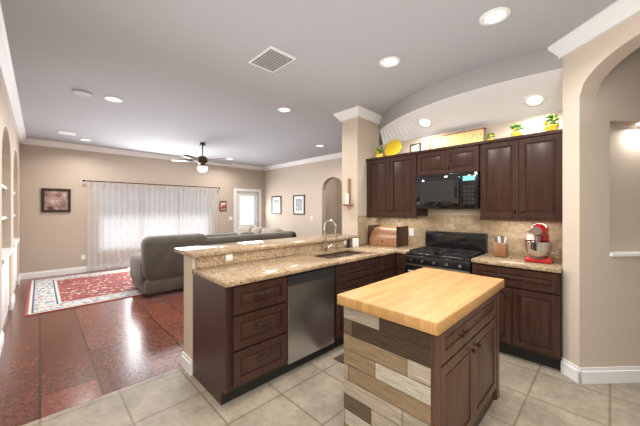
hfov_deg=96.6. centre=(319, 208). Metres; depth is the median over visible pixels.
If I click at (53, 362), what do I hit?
floor
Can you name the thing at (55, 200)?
framed photo
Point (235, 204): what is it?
door frame
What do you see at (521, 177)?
upper cabinet
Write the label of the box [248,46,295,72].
ceiling vent
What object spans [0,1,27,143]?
crown molding
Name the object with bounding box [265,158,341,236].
wall
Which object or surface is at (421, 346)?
kitchen island
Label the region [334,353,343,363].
kitchen mat
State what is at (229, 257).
outlet
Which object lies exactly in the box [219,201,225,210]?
picture
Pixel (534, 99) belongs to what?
recessed light
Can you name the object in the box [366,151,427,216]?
upper cabinet
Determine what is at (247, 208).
door
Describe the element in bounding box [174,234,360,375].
wall
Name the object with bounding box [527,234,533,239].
outlet
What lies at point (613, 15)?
crown molding
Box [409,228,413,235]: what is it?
outlet
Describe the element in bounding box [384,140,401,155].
dish
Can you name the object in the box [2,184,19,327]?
built-in shelf
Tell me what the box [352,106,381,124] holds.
crown molding
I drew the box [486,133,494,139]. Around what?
decorative plant
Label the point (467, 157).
upper cabinet
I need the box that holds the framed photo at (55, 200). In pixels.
[41,188,70,211]
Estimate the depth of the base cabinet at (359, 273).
3.09 m
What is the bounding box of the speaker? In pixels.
[73,89,92,96]
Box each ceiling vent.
[58,130,75,135]
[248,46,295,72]
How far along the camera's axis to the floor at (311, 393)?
2.15 m
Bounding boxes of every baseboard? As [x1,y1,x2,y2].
[0,330,3,355]
[11,293,14,309]
[18,273,21,284]
[22,266,129,279]
[561,358,639,383]
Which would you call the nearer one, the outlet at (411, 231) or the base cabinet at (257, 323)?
the base cabinet at (257, 323)
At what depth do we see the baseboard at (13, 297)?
4.26 m
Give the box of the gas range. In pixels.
[405,230,487,273]
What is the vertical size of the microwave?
0.430 m
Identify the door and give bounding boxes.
[237,192,257,228]
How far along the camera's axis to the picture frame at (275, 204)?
9.61 m
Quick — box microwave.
[415,171,479,208]
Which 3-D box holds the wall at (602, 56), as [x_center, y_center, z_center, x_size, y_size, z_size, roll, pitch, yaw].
[3.187,-0.005,-0.070,1.770,2.950,5.040,0,0,-3]
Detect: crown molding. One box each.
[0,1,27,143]
[28,138,263,170]
[264,152,341,170]
[333,112,355,121]
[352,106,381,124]
[548,0,639,58]
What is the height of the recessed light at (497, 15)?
0.010 m
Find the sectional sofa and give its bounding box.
[130,226,295,296]
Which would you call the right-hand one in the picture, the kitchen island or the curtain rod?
the kitchen island
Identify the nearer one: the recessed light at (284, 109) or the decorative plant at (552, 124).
the decorative plant at (552, 124)
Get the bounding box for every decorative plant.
[375,146,382,156]
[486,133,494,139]
[510,123,524,136]
[543,114,558,130]
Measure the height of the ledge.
0.026 m
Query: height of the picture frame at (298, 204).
0.600 m
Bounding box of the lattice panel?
[429,127,485,148]
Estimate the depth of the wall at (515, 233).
3.49 m
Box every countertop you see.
[192,244,423,286]
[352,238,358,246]
[472,253,562,270]
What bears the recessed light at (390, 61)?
in the ceiling at (180, 78)
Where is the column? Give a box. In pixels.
[342,117,378,244]
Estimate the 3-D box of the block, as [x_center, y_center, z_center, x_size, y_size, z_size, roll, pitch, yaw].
[2.037,0.412,3.206,0.120,0.235,0.121,0,0,-45]
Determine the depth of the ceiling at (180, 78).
2.86 m
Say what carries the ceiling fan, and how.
hanging from the ceiling at (180, 78)
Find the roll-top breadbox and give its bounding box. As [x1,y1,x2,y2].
[368,225,407,246]
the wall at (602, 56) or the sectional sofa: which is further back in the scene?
the sectional sofa
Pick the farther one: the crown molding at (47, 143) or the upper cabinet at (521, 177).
the crown molding at (47, 143)
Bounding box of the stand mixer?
[524,223,557,263]
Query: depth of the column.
4.32 m
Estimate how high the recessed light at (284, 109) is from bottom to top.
0.010 m
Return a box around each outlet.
[226,254,232,261]
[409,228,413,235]
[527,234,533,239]
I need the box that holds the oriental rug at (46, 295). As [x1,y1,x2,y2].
[25,268,144,315]
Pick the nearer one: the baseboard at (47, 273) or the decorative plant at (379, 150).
the decorative plant at (379, 150)
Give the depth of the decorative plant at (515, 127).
3.11 m
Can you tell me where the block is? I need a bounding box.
[494,235,507,256]
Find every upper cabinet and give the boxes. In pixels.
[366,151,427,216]
[418,141,481,175]
[480,129,562,220]
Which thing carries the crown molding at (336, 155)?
attached to the wall at (318, 185)
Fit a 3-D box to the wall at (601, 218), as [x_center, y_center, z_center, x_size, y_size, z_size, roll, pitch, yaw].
[3.404,-0.005,2.885,2.395,2.950,1.256,0,0,-45]
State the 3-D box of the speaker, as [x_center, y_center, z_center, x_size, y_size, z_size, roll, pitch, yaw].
[-3.016,-1.470,3.626,0.200,0.019,0.200,0,0,-45]
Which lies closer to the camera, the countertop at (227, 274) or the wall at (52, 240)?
the countertop at (227, 274)
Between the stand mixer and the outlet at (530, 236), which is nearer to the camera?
the stand mixer
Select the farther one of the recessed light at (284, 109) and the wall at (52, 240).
the wall at (52, 240)
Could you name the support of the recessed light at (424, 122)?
in the ceiling at (498, 92)
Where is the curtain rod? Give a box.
[82,180,219,188]
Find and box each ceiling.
[0,0,616,166]
[379,49,562,144]
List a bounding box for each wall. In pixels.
[0,82,19,334]
[20,144,264,272]
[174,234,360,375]
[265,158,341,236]
[379,111,562,259]
[563,47,639,367]
[579,13,639,96]
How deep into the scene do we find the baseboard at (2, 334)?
3.01 m
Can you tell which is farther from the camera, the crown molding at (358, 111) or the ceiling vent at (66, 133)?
the ceiling vent at (66, 133)
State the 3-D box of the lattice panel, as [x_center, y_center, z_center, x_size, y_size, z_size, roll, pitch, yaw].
[1.758,-0.874,3.683,0.040,0.215,0.690,0,0,-45]
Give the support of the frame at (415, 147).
on the upper cabinet at (391, 178)
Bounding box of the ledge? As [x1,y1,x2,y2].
[610,251,639,256]
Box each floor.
[0,267,183,425]
[22,344,639,425]
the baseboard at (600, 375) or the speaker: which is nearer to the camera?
the baseboard at (600, 375)
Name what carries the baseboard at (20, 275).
attached to the wall at (9, 177)
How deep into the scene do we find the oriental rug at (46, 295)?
5.10 m
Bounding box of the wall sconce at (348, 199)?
[342,179,352,205]
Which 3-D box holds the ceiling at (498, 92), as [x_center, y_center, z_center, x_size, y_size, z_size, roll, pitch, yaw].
[1.550,-1.255,3.570,0.624,0.450,2.320,0,0,-45]
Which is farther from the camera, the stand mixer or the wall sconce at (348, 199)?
the wall sconce at (348, 199)
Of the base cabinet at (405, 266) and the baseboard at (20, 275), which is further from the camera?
the baseboard at (20, 275)
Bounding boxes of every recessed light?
[103,96,121,101]
[277,107,291,112]
[379,56,400,67]
[417,117,432,127]
[479,7,510,25]
[523,93,546,106]
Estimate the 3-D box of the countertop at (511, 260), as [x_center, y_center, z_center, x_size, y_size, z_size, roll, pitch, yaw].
[2.093,0.550,2.997,0.627,0.040,0.734,0,0,-45]
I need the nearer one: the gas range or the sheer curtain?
the gas range
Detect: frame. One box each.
[234,188,260,232]
[271,196,280,213]
[293,195,304,214]
[410,143,420,151]
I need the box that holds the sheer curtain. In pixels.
[87,182,216,270]
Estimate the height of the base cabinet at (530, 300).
0.900 m
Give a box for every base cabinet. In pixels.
[193,275,291,404]
[320,251,375,346]
[376,251,403,281]
[404,255,406,272]
[471,259,562,369]
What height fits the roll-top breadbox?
0.285 m
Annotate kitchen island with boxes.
[337,267,503,425]
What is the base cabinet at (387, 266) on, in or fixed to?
on the floor at (311, 393)
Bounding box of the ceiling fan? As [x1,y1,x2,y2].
[171,142,227,171]
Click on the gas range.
(451, 251)
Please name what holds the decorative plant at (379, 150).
on the upper cabinet at (391, 178)
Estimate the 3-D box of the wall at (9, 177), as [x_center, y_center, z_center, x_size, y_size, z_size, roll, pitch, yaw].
[-3.897,-0.005,3.181,0.500,2.950,7.600,0,0,-44]
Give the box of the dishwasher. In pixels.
[292,267,335,368]
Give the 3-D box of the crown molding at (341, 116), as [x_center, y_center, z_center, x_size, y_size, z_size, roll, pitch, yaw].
[0.529,-1.420,4.684,0.820,0.120,0.100,0,0,-44]

